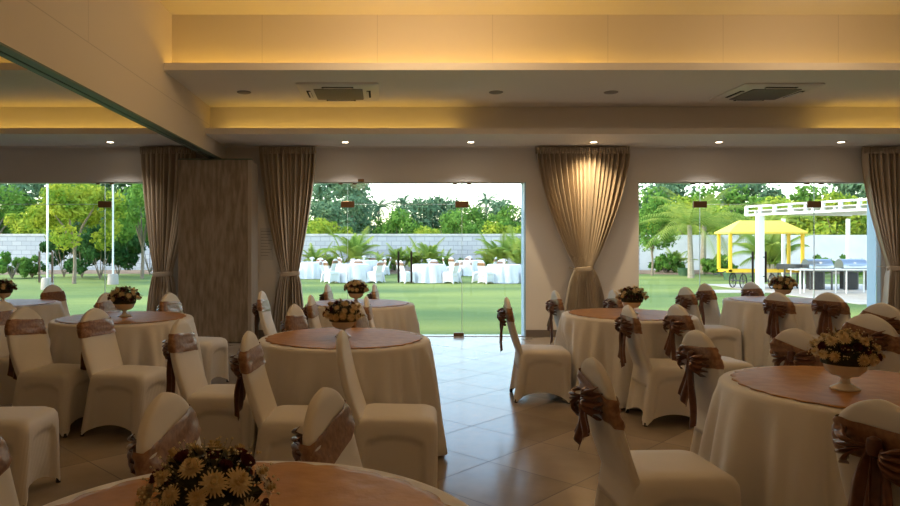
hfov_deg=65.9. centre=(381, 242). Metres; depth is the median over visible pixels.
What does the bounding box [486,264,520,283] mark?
tablecloth
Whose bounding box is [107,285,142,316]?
urn
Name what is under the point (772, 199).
tree
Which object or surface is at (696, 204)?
door
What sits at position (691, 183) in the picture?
window
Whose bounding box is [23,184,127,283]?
tree
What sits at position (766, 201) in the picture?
palm
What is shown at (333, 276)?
banquet chair
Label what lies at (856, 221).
tree
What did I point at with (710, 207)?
palm
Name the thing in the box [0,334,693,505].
floor
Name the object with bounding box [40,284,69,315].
banquet chair
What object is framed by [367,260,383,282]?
banquet chair
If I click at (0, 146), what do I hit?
rail
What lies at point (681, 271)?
planter
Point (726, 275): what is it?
planter
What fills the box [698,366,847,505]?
tablecloth
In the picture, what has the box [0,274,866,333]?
lawn
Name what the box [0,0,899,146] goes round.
ceiling
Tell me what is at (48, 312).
tablecloth
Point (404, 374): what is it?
tablecloth
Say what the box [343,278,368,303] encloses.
urn
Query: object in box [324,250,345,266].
palm
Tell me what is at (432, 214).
tree
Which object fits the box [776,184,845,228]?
tree
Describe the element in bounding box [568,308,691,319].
table overlay
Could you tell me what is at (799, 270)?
serving table
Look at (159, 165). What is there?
curtain
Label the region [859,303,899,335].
banquet chair
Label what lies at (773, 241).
palm
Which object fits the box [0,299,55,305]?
table overlay
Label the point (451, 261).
banquet chair
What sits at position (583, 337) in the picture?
tablecloth
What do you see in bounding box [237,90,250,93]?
ceiling speaker
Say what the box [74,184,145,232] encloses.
tree
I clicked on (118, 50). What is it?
ceiling beam
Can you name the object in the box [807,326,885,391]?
flower arrangement
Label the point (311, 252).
palm
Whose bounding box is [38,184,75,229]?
tree
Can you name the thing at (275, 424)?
banquet chair
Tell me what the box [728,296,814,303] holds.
table overlay
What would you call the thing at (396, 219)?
tree
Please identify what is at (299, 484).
table overlay
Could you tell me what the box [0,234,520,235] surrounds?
coping
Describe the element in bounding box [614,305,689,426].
banquet chair
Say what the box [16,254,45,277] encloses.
bush
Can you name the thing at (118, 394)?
banquet chair
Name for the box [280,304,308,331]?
banquet chair
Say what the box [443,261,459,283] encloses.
banquet chair
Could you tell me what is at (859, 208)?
pergola
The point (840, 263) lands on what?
hood
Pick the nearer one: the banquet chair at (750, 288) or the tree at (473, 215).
the banquet chair at (750, 288)
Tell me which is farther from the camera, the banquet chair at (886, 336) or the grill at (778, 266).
the grill at (778, 266)
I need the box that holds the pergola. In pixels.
[744,198,866,293]
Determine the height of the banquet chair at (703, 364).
0.940 m
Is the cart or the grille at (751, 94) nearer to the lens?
the grille at (751, 94)
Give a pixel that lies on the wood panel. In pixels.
(218, 198)
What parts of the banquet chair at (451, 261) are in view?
backrest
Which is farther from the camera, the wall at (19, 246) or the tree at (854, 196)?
the tree at (854, 196)
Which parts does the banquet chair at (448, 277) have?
seat, backrest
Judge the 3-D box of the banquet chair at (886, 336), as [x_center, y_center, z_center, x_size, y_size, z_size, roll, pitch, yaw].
[3.734,0.980,5.062,0.650,0.940,0.484,0,0,-20]
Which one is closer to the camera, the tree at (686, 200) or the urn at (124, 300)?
the urn at (124, 300)
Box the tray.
[776,264,801,268]
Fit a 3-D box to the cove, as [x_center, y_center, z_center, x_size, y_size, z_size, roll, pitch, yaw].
[0.150,-2.268,7.893,18.300,0.684,0.015,0,0,0]
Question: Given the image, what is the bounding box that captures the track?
[0,42,221,158]
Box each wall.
[0,147,886,329]
[0,235,866,269]
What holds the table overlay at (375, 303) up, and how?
on the tablecloth at (403, 317)
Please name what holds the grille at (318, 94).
attached to the air conditioner at (310, 91)
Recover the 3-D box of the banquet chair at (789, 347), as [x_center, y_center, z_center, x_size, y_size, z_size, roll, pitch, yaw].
[2.706,0.980,4.178,0.650,0.940,0.484,0,0,-14]
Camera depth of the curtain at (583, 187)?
10.49 m
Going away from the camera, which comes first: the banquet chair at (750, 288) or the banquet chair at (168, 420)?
the banquet chair at (168, 420)
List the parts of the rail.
rail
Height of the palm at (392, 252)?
1.781 m
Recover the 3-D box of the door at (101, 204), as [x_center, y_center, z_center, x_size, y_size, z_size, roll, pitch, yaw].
[-5.195,0.400,10.701,1.986,2.099,0.102,0,0,0]
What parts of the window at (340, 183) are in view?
frame, pane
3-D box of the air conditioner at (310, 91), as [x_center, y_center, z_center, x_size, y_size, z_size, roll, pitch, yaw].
[-0.535,-1.877,8.660,0.990,0.046,0.990,0,0,0]
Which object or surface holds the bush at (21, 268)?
on the lawn
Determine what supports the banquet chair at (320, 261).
on the lawn
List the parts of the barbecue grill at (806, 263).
leg, leg, leg, leg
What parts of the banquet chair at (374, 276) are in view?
seat, backrest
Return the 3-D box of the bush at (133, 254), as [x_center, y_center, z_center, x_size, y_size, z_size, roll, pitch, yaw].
[-12.197,0.387,36.048,2.164,2.545,2.405,0,0,30]
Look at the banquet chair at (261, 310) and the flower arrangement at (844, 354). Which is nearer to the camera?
the flower arrangement at (844, 354)
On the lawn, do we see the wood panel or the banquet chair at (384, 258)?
the banquet chair at (384, 258)
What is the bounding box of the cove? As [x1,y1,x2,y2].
[0,15,899,62]
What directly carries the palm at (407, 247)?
on the bed
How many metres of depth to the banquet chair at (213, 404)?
4.42 m
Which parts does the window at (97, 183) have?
frame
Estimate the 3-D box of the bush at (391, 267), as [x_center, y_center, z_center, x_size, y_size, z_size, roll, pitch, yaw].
[0.467,1.218,38.353,1.037,0.885,1.023,0,0,-39]
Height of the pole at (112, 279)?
4.300 m
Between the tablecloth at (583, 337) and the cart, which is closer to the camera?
the tablecloth at (583, 337)
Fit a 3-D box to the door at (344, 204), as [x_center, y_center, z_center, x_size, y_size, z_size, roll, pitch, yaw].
[0.355,0.400,10.701,1.986,2.099,0.102,0,0,0]
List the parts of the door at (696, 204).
handle, handle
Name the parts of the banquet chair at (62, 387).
sash, backrest, seat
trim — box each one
[521,182,525,336]
[867,202,880,306]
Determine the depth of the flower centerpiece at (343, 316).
4.91 m
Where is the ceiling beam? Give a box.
[0,0,225,158]
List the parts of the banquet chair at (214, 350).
sash, backrest, seat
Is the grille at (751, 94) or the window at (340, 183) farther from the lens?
the window at (340, 183)
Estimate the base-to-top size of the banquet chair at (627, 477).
0.940 m
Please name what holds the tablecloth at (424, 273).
on the round table
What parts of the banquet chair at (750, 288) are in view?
backrest, sash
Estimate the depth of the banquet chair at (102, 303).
7.04 m
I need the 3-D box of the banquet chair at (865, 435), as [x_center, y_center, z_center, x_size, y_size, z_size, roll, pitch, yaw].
[1.861,0.980,2.290,0.652,0.940,0.484,0,0,-12]
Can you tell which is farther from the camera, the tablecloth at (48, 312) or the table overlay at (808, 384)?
the tablecloth at (48, 312)
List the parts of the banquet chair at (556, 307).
sash, backrest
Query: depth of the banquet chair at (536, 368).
6.27 m
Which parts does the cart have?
post, post, axle frame, post, post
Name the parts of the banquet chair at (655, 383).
sash, backrest, seat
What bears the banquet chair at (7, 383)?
on the floor
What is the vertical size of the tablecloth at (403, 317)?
0.762 m
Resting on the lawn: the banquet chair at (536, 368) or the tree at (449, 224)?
the tree at (449, 224)
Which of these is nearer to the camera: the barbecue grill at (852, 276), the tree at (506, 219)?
the barbecue grill at (852, 276)
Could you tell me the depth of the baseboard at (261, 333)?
10.62 m
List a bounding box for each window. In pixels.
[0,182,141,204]
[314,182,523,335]
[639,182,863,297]
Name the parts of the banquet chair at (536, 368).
sash, backrest, seat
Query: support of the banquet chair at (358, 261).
on the lawn
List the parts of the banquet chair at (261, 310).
sash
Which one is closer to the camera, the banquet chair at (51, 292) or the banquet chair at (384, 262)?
the banquet chair at (51, 292)
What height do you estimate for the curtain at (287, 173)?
2.897 m
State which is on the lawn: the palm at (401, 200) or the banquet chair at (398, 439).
the palm at (401, 200)
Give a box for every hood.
[801,259,833,267]
[834,259,866,267]
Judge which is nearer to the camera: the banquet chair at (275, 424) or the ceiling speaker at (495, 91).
the banquet chair at (275, 424)
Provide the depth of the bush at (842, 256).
34.00 m
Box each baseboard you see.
[259,330,264,336]
[526,330,556,336]
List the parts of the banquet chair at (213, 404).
sash, backrest, seat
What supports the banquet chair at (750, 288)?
on the floor
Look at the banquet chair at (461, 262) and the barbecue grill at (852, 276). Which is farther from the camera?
the banquet chair at (461, 262)
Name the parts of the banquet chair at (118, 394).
sash, backrest, seat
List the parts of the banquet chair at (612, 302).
backrest, sash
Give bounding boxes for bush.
[0,250,28,278]
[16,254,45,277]
[39,230,82,276]
[60,224,105,277]
[70,225,128,278]
[99,230,137,275]
[126,231,152,274]
[386,258,395,270]
[648,253,677,272]
[655,252,685,271]
[700,254,725,273]
[706,254,738,276]
[815,254,835,273]
[839,254,862,275]
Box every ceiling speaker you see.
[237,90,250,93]
[489,90,502,93]
[604,90,617,93]
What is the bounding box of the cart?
[713,221,807,288]
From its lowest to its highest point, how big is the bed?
0.088 m
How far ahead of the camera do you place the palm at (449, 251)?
38.24 m
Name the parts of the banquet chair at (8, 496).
sash, backrest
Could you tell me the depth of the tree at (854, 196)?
50.34 m
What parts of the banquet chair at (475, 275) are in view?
seat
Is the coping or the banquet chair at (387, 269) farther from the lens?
the coping
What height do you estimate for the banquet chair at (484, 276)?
0.928 m
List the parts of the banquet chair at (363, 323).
sash, backrest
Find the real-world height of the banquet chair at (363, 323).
0.940 m
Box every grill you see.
[776,264,801,288]
[797,259,834,289]
[834,259,866,289]
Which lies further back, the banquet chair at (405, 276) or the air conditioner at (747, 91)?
the banquet chair at (405, 276)
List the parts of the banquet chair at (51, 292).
sash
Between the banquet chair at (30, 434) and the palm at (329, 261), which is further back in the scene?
the palm at (329, 261)
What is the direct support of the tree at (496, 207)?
on the lawn
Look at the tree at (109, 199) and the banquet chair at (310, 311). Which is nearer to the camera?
the banquet chair at (310, 311)
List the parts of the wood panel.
panel, panel, panel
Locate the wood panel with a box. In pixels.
[178,159,257,341]
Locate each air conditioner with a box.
[295,82,378,100]
[709,83,824,100]
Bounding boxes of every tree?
[0,184,40,233]
[0,184,59,229]
[3,201,86,233]
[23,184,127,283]
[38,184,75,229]
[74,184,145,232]
[106,184,145,231]
[110,184,148,278]
[306,217,352,233]
[309,184,381,229]
[315,194,374,233]
[353,216,397,233]
[371,208,431,233]
[390,197,443,233]
[413,225,449,233]
[416,195,463,230]
[434,211,484,233]
[442,204,495,233]
[472,198,520,228]
[481,221,520,233]
[483,204,520,233]
[639,184,696,208]
[639,186,678,233]
[639,203,679,275]
[644,194,733,234]
[676,184,765,234]
[713,184,783,234]
[737,195,829,234]
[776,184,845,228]
[792,190,866,234]
[821,184,866,227]
[846,193,866,233]
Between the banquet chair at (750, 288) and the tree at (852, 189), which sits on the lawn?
the tree at (852, 189)
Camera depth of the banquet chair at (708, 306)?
8.69 m
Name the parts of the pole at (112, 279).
post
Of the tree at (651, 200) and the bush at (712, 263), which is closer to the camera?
the bush at (712, 263)
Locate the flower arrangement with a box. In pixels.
[135,436,279,505]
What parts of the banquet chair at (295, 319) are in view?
backrest, sash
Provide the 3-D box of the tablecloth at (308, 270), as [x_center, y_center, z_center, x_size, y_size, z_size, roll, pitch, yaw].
[-3.246,1.264,31.992,1.688,0.760,1.712,0,0,0]
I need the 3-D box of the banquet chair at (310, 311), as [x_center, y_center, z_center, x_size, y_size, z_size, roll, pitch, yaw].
[-0.465,0.980,6.792,0.652,0.940,0.484,0,0,2]
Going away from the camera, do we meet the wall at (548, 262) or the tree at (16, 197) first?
the wall at (548, 262)
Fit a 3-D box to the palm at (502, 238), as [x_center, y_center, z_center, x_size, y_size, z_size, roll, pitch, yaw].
[6.188,0.522,36.969,3.118,2.344,2.756,0,0,23]
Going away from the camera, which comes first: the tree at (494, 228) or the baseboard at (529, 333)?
the baseboard at (529, 333)
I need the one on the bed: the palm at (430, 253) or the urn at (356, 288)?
the palm at (430, 253)
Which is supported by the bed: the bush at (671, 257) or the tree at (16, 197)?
the bush at (671, 257)
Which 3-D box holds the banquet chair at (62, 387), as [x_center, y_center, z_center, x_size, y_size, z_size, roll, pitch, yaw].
[-2.616,0.980,5.430,0.651,0.940,0.484,0,0,12]
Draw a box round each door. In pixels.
[38,201,111,282]
[341,201,468,335]
[693,201,820,283]
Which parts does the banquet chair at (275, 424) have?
sash, backrest, seat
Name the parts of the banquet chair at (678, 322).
backrest, sash, seat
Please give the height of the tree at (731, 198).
6.566 m
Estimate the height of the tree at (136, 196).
4.638 m
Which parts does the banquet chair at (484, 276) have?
backrest, seat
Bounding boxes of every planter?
[677,268,687,275]
[723,272,734,279]
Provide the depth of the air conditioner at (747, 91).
8.50 m
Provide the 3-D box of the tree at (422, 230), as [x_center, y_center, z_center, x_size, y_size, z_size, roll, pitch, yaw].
[3.222,0.193,47.060,2.990,2.927,3.636,0,0,15]
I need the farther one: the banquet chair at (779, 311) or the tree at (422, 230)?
the tree at (422, 230)
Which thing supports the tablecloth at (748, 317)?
on the round table
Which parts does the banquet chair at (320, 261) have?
seat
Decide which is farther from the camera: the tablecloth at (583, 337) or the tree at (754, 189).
the tree at (754, 189)
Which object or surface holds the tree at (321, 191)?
on the lawn
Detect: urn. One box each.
[0,278,17,301]
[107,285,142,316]
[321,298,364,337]
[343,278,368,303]
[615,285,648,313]
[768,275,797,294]
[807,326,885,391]
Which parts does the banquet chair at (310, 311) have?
sash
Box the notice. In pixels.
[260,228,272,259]
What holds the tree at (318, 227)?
on the lawn
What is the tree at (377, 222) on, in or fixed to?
on the lawn
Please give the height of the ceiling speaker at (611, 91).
0.014 m
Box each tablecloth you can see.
[15,300,64,347]
[43,461,467,505]
[48,313,204,396]
[258,328,447,455]
[299,262,323,278]
[305,300,419,333]
[335,264,372,282]
[350,260,377,270]
[412,264,447,282]
[457,260,483,275]
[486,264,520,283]
[554,310,702,409]
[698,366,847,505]
[719,297,817,366]
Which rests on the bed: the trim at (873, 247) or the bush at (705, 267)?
the bush at (705, 267)
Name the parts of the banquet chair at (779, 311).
sash, backrest, seat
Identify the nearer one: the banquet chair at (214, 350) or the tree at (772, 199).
the banquet chair at (214, 350)
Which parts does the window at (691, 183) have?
frame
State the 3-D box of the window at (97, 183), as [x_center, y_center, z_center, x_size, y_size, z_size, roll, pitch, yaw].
[-5.202,0.255,10.730,3.716,2.390,0.040,0,0,0]
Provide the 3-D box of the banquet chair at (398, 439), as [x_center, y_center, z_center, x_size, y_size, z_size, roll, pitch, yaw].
[0.033,0.980,4.031,0.582,0.940,0.484,0,0,4]
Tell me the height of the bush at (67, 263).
2.545 m
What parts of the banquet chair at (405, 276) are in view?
backrest, seat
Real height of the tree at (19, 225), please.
4.740 m
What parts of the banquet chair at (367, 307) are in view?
sash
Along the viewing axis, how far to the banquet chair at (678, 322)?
5.71 m
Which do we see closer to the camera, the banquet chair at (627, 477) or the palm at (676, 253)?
the banquet chair at (627, 477)
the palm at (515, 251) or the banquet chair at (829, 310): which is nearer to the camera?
the banquet chair at (829, 310)
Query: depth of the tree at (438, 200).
61.77 m
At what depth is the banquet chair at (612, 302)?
7.46 m
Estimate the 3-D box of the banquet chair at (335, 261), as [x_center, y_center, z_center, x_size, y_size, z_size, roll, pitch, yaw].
[-2.339,1.174,31.367,0.585,0.928,0.484,0,0,31]
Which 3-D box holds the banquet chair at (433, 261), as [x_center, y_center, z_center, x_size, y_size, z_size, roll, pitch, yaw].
[2.227,1.174,29.874,0.484,0.928,0.585,0,0,9]
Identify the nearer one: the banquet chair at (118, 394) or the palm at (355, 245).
the banquet chair at (118, 394)
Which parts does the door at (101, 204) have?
handle, handle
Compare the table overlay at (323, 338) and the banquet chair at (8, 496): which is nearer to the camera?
the banquet chair at (8, 496)
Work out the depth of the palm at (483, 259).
37.95 m
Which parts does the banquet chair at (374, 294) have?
backrest, sash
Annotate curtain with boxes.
[140,146,195,310]
[259,146,316,332]
[535,146,629,311]
[861,146,899,310]
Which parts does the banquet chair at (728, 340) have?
sash, backrest, seat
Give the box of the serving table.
[788,269,866,293]
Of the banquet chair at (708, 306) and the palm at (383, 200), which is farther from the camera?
the palm at (383, 200)
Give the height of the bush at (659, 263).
1.150 m
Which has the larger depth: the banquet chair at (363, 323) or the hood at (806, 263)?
the hood at (806, 263)
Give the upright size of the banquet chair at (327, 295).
0.940 m
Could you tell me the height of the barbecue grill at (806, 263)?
1.089 m
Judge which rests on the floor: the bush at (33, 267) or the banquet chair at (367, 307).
the banquet chair at (367, 307)
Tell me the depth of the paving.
22.83 m
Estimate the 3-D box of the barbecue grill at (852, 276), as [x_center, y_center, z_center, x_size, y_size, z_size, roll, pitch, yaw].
[16.323,1.105,24.162,1.152,1.089,0.580,0,0,0]
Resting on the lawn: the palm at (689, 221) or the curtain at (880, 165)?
the palm at (689, 221)
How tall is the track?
0.015 m
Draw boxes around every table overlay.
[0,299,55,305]
[55,311,185,323]
[56,462,449,505]
[265,328,421,348]
[315,299,408,307]
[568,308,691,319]
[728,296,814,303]
[730,365,899,407]
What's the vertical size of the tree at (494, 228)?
3.193 m
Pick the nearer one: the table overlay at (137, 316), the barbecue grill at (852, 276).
the table overlay at (137, 316)
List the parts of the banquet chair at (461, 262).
seat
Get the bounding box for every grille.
[313,89,363,99]
[729,89,801,99]
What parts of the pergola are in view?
post, post, post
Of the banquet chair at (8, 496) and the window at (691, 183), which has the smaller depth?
the banquet chair at (8, 496)
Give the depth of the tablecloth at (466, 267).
34.30 m
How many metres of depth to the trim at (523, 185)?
10.77 m
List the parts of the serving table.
leg, leg, leg, leg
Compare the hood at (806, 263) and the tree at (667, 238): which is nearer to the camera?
the hood at (806, 263)
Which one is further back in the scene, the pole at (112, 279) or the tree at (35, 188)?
the tree at (35, 188)
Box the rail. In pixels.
[0,146,899,147]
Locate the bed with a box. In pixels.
[0,270,839,274]
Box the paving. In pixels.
[708,284,866,304]
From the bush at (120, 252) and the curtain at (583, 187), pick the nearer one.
the curtain at (583, 187)
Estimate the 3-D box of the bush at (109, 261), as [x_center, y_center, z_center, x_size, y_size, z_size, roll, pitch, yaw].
[-13.482,0.387,34.948,2.164,2.545,2.405,0,0,-28]
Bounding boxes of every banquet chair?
[0,301,16,405]
[0,406,60,505]
[0,436,18,505]
[4,307,89,437]
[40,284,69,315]
[77,308,166,438]
[93,292,120,311]
[126,392,201,476]
[157,292,228,384]
[162,319,257,461]
[229,331,307,460]
[252,291,276,338]
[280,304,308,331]
[291,387,362,467]
[302,295,321,328]
[319,260,332,281]
[319,284,333,300]
[323,260,339,282]
[324,259,337,270]
[336,330,437,488]
[351,303,369,327]
[354,259,362,263]
[363,296,375,327]
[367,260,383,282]
[367,284,418,323]
[373,257,386,274]
[382,260,386,281]
[385,257,390,274]
[399,260,414,282]
[430,259,438,263]
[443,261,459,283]
[448,257,461,275]
[448,260,462,282]
[470,260,483,282]
[477,261,493,283]
[497,297,571,403]
[545,290,563,343]
[569,357,740,505]
[603,290,623,307]
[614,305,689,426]
[662,304,752,372]
[675,287,741,360]
[676,330,723,454]
[695,283,720,324]
[741,282,764,295]
[763,292,818,365]
[770,328,823,366]
[811,292,850,335]
[831,399,899,505]
[842,313,899,372]
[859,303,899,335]
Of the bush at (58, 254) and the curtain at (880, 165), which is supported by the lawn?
the bush at (58, 254)
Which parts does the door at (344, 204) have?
handle, handle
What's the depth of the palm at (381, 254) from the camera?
38.34 m
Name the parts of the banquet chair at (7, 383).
backrest, seat, sash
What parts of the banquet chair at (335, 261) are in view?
backrest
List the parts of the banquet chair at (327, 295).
backrest, sash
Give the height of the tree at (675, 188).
7.739 m
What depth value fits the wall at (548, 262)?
10.64 m
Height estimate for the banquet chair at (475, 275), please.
0.928 m
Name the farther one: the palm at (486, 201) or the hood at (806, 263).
the palm at (486, 201)
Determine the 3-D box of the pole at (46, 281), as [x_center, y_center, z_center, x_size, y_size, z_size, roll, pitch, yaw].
[-11.877,-0.500,24.500,0.440,4.300,0.440,0,0,0]
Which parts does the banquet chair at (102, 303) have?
sash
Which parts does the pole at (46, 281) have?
post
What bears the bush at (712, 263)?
on the lawn
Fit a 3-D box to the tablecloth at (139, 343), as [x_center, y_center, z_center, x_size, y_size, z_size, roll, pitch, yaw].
[-2.309,1.063,6.279,1.416,0.762,1.359,0,0,-17]
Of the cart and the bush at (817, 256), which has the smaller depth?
the cart
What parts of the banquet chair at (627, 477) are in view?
sash, backrest, seat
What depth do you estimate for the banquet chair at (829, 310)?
7.10 m
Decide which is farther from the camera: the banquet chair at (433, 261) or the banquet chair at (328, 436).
the banquet chair at (433, 261)
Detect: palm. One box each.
[302,241,335,261]
[317,225,381,263]
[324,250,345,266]
[365,252,383,261]
[372,199,391,220]
[381,241,416,271]
[388,195,411,209]
[400,246,426,267]
[402,237,449,263]
[436,248,454,263]
[470,193,499,214]
[473,230,515,263]
[476,248,496,265]
[494,225,520,263]
[639,186,755,277]
[650,187,755,273]
[665,248,697,264]
[724,200,823,254]
[724,216,811,279]
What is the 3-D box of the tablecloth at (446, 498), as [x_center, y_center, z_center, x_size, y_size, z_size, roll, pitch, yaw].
[-0.297,1.063,1.515,1.500,0.761,1.352,0,0,0]
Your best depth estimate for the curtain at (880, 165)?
10.48 m
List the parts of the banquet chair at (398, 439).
backrest, seat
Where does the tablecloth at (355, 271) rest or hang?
on the round table
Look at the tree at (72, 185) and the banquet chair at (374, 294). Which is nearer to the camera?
the banquet chair at (374, 294)
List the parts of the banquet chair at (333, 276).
backrest, seat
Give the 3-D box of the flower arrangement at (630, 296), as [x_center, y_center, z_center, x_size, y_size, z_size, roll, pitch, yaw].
[2.398,0.537,6.622,0.306,0.284,0.302,0,0,0]
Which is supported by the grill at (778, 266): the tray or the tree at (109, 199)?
the tray
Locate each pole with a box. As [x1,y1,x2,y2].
[41,184,53,289]
[107,185,118,284]
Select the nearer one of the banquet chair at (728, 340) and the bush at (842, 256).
the banquet chair at (728, 340)
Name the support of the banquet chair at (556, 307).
on the floor
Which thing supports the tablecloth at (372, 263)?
on the round table
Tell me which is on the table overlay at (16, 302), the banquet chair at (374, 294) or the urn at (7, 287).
the urn at (7, 287)
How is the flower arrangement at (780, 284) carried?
on the table overlay at (799, 300)
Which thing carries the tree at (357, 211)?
on the lawn
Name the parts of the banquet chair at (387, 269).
seat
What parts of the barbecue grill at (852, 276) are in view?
leg, leg, leg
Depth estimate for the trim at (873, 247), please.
10.81 m

